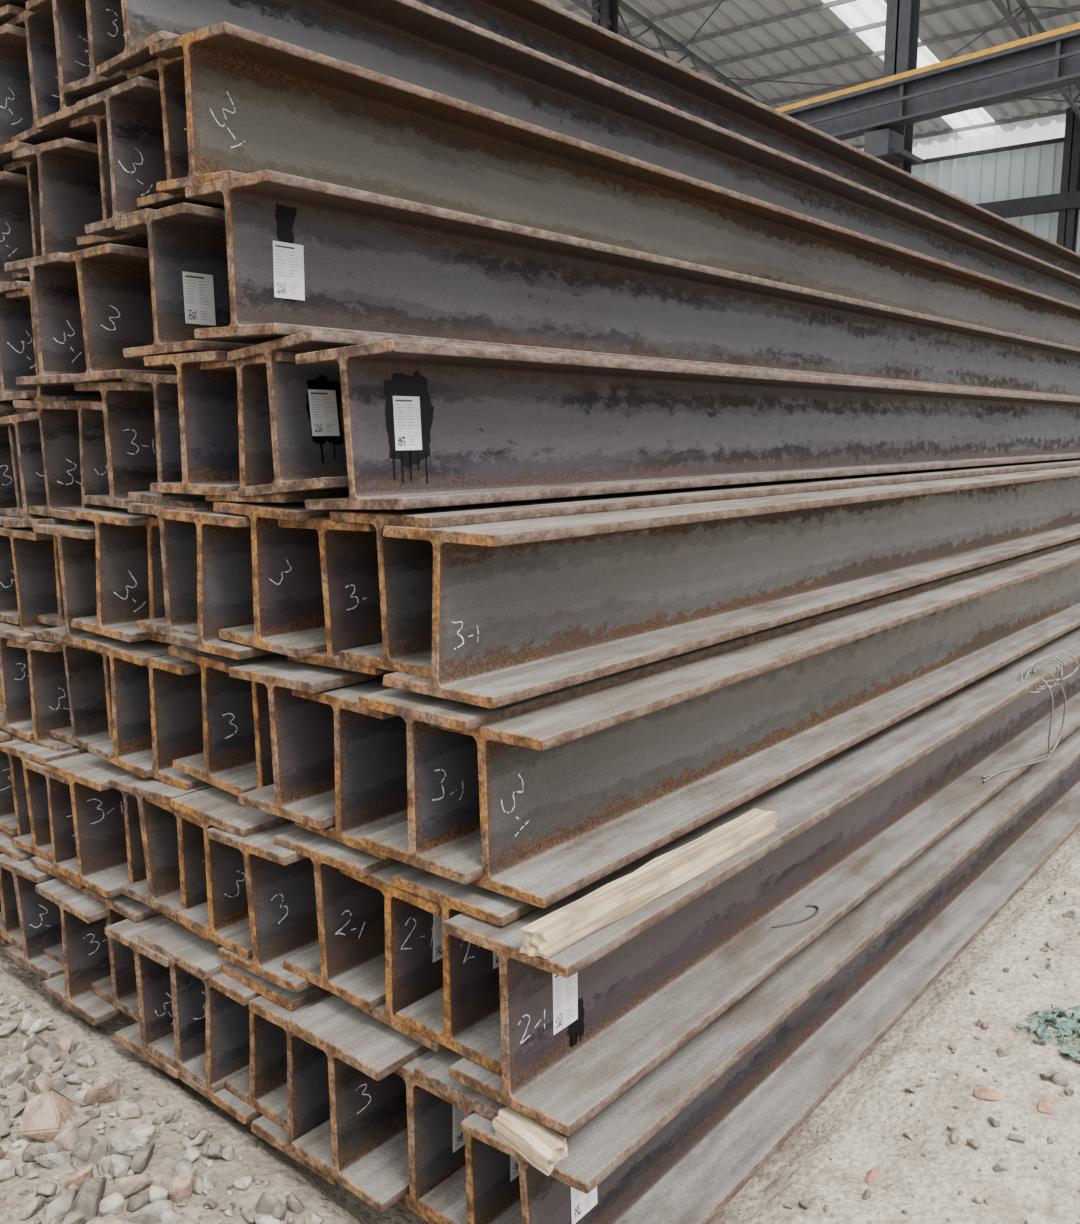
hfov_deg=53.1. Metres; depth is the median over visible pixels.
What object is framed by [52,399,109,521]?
h-beam
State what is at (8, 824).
h-beam
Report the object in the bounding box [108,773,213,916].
h-beam
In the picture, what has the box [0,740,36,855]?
h-beam
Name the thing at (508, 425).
h-beam
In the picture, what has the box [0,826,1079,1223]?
ground
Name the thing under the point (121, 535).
h-beam
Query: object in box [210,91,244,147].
chalk mark
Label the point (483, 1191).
h-beam
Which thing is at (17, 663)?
chalk mark
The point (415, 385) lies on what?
paint patch
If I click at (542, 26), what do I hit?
h-beam
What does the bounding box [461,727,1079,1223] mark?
h-beam
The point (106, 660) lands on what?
h-beam
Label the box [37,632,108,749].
h-beam
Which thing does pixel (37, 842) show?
h-beam
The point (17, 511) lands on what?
h-beam
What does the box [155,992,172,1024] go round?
chalk mark
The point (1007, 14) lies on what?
roof trusses
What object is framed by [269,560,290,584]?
chalk mark
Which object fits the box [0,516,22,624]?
h-beam
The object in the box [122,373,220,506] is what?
h-beam
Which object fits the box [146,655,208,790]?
h-beam
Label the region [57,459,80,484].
chalk mark
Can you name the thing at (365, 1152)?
h-beam
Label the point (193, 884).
h-beam
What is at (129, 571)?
chalk mark
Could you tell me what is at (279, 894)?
chalk mark
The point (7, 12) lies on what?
h-beam
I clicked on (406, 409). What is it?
label
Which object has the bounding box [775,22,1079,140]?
girder
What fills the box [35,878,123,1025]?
h-beam
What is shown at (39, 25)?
h-beam
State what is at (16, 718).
h-beam
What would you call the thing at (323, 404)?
label
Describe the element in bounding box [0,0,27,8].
h-beam
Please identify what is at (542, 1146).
block
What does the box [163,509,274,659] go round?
h-beam
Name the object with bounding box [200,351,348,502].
h-beam
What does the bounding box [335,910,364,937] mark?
chalk mark
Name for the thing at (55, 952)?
h-beam
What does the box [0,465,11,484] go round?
chalk mark
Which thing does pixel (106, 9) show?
chalk mark
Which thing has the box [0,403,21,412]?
h-beam
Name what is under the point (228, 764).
h-beam
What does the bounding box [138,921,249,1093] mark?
h-beam
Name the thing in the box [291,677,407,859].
h-beam
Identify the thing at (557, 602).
h-beam
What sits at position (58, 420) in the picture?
h-beam
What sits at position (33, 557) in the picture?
h-beam
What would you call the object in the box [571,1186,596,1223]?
label
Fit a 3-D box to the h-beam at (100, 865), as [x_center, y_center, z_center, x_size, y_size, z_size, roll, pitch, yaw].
[2.586,-0.179,7.459,0.296,0.319,12.004,8,12,39]
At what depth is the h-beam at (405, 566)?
2.24 m
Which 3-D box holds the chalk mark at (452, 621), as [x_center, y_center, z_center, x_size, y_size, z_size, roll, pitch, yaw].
[-0.144,0.040,2.085,0.001,0.057,0.075,8,12,39]
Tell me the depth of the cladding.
25.73 m
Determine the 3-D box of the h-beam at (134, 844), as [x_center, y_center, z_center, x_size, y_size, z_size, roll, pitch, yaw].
[2.732,-0.155,7.424,0.298,0.319,12.004,10,14,39]
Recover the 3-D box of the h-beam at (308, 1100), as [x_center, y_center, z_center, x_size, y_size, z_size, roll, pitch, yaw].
[3.275,0.287,6.926,0.296,0.318,12.007,7,12,39]
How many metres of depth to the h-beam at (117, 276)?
2.74 m
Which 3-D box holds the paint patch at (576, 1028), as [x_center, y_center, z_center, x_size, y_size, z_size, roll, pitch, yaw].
[0.070,0.810,2.109,0.001,0.130,0.058,7,12,39]
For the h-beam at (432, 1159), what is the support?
on the sleeper
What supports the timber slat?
on the h-beam at (649, 980)
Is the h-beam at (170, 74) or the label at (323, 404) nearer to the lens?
the label at (323, 404)
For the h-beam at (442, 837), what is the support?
on the h-beam at (463, 1015)
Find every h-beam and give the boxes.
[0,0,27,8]
[0,4,25,25]
[0,24,33,167]
[0,171,32,283]
[0,281,36,403]
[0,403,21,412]
[0,409,36,516]
[0,411,67,527]
[0,426,16,507]
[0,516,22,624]
[0,526,57,641]
[0,621,37,740]
[0,679,3,711]
[0,728,17,834]
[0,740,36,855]
[0,740,87,861]
[0,834,35,951]
[0,853,63,978]
[0,899,9,943]
[1,9,97,144]
[3,160,41,280]
[4,252,87,386]
[6,287,101,400]
[6,639,78,751]
[12,138,102,254]
[12,400,82,520]
[22,759,84,889]
[26,0,96,135]
[32,524,103,649]
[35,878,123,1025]
[36,517,94,626]
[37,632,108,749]
[44,752,131,898]
[44,943,63,964]
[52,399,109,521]
[63,0,127,98]
[68,243,176,381]
[68,507,156,642]
[69,114,148,248]
[74,381,157,508]
[76,76,166,236]
[79,887,160,1022]
[82,636,171,777]
[92,651,112,739]
[97,0,1079,306]
[105,913,178,1078]
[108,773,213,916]
[115,202,257,358]
[115,788,160,912]
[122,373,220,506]
[127,56,224,209]
[127,503,213,635]
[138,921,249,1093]
[143,351,239,495]
[145,516,173,644]
[145,797,220,945]
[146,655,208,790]
[149,22,1079,347]
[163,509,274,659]
[168,645,286,795]
[171,786,292,958]
[177,965,262,1123]
[185,170,1079,396]
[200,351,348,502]
[206,821,318,992]
[213,501,334,657]
[222,961,328,1130]
[227,330,1079,497]
[229,656,393,829]
[248,992,336,1184]
[251,681,273,788]
[274,827,400,1010]
[278,517,391,674]
[286,995,429,1212]
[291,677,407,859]
[295,340,1079,509]
[329,458,1079,678]
[340,862,446,1052]
[358,538,1079,884]
[382,466,1079,708]
[392,867,539,1074]
[394,1049,465,1223]
[414,1048,521,1223]
[415,0,1079,275]
[428,544,1079,907]
[443,626,1079,1135]
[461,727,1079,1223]
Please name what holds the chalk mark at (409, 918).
attached to the h-beam at (411, 975)
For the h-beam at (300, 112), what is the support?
on the h-beam at (375, 264)
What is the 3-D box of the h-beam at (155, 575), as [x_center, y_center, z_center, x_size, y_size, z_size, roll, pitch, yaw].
[2.830,-0.851,7.311,0.296,0.318,12.007,8,12,39]
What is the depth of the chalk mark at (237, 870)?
2.61 m
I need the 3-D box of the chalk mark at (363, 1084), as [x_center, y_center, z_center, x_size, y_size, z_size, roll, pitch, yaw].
[-0.375,1.030,2.295,0.001,0.061,0.042,9,13,39]
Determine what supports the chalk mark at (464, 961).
attached to the h-beam at (463, 1015)
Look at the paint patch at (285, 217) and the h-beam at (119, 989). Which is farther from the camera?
the h-beam at (119, 989)
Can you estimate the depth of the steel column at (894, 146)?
15.75 m
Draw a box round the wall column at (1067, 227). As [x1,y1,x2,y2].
[1056,106,1079,252]
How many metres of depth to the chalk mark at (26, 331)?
3.12 m
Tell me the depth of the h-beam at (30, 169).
3.05 m
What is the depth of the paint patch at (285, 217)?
2.35 m
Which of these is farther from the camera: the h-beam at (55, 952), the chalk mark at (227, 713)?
the h-beam at (55, 952)
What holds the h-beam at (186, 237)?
on the h-beam at (207, 399)
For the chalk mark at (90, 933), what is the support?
attached to the h-beam at (82, 915)
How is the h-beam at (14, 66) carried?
on the h-beam at (30, 169)
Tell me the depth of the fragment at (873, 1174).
2.38 m
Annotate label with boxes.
[182,271,215,325]
[273,241,304,300]
[308,389,339,435]
[393,396,421,449]
[433,914,442,961]
[453,1105,464,1152]
[493,952,498,968]
[510,1156,518,1180]
[553,973,577,1034]
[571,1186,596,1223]
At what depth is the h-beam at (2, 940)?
3.38 m
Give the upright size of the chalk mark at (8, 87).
0.100 m
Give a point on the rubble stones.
(50, 1117)
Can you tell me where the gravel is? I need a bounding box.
[783,874,1079,1223]
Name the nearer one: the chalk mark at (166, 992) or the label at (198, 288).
the label at (198, 288)
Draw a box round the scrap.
[1016,1004,1079,1061]
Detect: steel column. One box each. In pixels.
[592,0,618,34]
[864,0,922,173]
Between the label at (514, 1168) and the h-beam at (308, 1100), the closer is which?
the label at (514, 1168)
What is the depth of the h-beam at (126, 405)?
2.79 m
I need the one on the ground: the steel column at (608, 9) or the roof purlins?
the steel column at (608, 9)
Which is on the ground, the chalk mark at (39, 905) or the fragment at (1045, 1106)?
the fragment at (1045, 1106)
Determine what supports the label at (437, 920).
attached to the h-beam at (411, 975)
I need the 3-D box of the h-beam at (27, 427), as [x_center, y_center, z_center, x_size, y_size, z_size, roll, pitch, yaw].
[2.362,-1.163,7.612,0.314,0.336,12.003,8,12,39]
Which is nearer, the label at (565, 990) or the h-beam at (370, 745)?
the label at (565, 990)
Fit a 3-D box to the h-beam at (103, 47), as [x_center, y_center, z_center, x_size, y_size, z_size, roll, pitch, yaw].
[2.712,-2.237,7.223,0.306,0.334,12.007,8,12,39]
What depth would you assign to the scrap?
2.94 m
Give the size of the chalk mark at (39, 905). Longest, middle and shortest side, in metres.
0.078 x 0.060 x 0.001 m
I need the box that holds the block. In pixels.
[492,1107,567,1175]
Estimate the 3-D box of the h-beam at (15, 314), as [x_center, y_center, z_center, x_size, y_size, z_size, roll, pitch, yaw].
[2.288,-1.529,7.622,0.298,0.319,12.003,6,11,39]
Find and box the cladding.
[911,142,1079,253]
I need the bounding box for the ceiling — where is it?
[546,0,1079,150]
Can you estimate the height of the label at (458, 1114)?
0.120 m
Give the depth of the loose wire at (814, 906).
2.66 m
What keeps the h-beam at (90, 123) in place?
on the h-beam at (117, 276)
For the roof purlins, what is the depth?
22.15 m
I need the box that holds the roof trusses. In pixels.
[570,0,1079,118]
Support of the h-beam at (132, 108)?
on the h-beam at (186, 237)
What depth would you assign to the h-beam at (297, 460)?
2.31 m
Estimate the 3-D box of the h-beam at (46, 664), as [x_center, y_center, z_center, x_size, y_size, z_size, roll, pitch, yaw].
[2.338,-0.520,7.716,0.314,0.337,12.007,8,12,39]
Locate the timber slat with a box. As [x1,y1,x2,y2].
[520,808,778,959]
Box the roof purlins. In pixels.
[563,0,1079,148]
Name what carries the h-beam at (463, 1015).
on the h-beam at (649, 980)
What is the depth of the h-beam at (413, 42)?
3.69 m
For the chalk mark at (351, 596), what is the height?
0.054 m
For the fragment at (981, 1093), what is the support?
on the ground
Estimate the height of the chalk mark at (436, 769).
0.081 m
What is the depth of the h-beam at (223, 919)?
2.57 m
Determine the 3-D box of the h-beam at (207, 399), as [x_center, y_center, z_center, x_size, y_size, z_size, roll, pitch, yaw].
[3.006,-1.198,7.033,0.297,0.319,12.003,7,12,39]
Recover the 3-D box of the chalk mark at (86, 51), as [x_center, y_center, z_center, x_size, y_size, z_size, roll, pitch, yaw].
[-1.180,-1.462,2.853,0.001,0.092,0.102,7,12,39]
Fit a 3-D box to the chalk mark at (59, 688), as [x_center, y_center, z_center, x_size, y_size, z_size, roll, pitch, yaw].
[-1.425,0.274,3.222,0.001,0.103,0.079,3,9,40]
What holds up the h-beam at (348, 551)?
on the h-beam at (302, 791)
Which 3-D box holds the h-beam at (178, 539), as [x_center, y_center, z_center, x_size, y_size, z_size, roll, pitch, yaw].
[2.922,-0.864,7.169,0.298,0.319,12.003,8,12,39]
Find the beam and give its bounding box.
[923,137,1079,217]
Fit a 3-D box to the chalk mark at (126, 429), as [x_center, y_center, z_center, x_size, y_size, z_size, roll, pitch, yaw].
[-1.044,-0.444,2.817,0.001,0.066,0.087,9,13,39]
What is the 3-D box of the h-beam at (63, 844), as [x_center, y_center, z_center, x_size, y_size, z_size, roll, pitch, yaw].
[2.462,-0.168,7.583,0.297,0.319,12.002,7,12,39]
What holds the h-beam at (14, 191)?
on the h-beam at (15, 314)
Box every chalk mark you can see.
[0,87,21,124]
[0,222,16,256]
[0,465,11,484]
[7,331,34,368]
[14,663,28,679]
[30,905,49,927]
[49,688,70,717]
[53,320,81,362]
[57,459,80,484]
[75,36,89,65]
[84,933,106,954]
[87,799,122,823]
[101,305,119,329]
[106,9,123,36]
[114,571,145,611]
[118,148,151,195]
[123,429,154,454]
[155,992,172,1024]
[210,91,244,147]
[223,713,236,738]
[225,870,244,896]
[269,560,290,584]
[271,894,287,923]
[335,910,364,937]
[345,584,366,609]
[356,1084,370,1113]
[401,918,432,949]
[432,769,462,800]
[452,621,478,649]
[461,942,479,962]
[501,774,528,836]
[518,1010,544,1043]
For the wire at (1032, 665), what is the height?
0.369 m
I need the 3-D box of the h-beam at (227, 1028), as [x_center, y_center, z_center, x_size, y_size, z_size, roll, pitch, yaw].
[3.042,0.244,7.113,0.296,0.318,12.007,10,13,39]
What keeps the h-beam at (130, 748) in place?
on the h-beam at (161, 890)
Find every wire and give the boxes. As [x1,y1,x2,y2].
[772,905,818,927]
[982,653,1078,781]
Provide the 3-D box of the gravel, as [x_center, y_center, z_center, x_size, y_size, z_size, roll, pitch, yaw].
[3.733,1.120,3.111,3.900,0.095,7.616,8,12,39]
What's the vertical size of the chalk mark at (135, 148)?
0.113 m
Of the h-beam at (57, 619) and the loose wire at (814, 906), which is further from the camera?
the h-beam at (57, 619)
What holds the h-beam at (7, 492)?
on the h-beam at (9, 613)
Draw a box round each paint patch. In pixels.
[275,204,295,243]
[306,373,343,462]
[384,370,433,482]
[567,997,584,1047]
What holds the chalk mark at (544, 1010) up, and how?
attached to the h-beam at (649, 980)
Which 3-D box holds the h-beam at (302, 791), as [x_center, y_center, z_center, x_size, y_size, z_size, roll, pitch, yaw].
[3.250,-0.476,6.903,0.299,0.319,12.003,6,11,39]
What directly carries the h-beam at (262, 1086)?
on the h-beam at (308, 1100)
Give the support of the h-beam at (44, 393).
on the h-beam at (58, 420)
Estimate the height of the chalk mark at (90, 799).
0.070 m
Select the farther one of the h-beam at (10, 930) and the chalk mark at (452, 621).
the h-beam at (10, 930)
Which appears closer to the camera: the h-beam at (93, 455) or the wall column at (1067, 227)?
the h-beam at (93, 455)
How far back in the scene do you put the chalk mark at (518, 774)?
2.08 m
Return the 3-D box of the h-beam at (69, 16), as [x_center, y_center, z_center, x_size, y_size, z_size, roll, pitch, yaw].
[2.590,-2.207,7.340,0.298,0.320,12.003,7,12,39]
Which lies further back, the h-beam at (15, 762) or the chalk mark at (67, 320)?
the h-beam at (15, 762)
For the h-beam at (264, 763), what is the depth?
2.53 m
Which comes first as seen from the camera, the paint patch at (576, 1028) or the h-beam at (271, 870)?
the paint patch at (576, 1028)
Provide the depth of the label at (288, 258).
2.37 m
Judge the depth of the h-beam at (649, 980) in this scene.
2.54 m
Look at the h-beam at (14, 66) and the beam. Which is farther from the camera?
the beam
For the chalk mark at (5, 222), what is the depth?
3.17 m
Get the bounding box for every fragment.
[864,1168,883,1183]
[974,1088,1001,1100]
[1038,1098,1053,1114]
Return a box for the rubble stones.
[0,991,323,1223]
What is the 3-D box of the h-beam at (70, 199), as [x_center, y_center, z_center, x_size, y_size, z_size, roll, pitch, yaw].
[2.502,-1.851,7.438,0.309,0.334,12.002,8,12,39]
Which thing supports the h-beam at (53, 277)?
on the h-beam at (126, 405)
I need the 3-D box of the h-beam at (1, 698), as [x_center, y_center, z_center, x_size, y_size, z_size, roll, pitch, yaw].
[2.114,-0.566,7.976,0.297,0.318,12.003,8,13,39]
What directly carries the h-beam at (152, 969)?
on the ground
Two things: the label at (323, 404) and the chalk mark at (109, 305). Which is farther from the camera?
the chalk mark at (109, 305)
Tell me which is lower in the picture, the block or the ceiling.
the block
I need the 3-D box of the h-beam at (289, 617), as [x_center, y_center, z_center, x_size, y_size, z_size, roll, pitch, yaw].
[3.210,-0.841,6.930,0.298,0.320,12.003,10,14,39]
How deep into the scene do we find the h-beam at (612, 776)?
2.59 m
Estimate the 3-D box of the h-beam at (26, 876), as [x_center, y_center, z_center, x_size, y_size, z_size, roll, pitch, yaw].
[2.290,0.134,7.752,0.312,0.338,12.004,8,12,39]
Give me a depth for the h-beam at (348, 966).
2.34 m
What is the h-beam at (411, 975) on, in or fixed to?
on the h-beam at (365, 1152)
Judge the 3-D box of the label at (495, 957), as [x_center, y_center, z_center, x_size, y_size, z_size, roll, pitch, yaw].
[-0.069,0.659,2.208,0.001,0.120,0.080,8,12,39]
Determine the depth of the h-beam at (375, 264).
3.02 m
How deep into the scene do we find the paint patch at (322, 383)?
2.37 m
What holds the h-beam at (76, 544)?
on the h-beam at (84, 668)

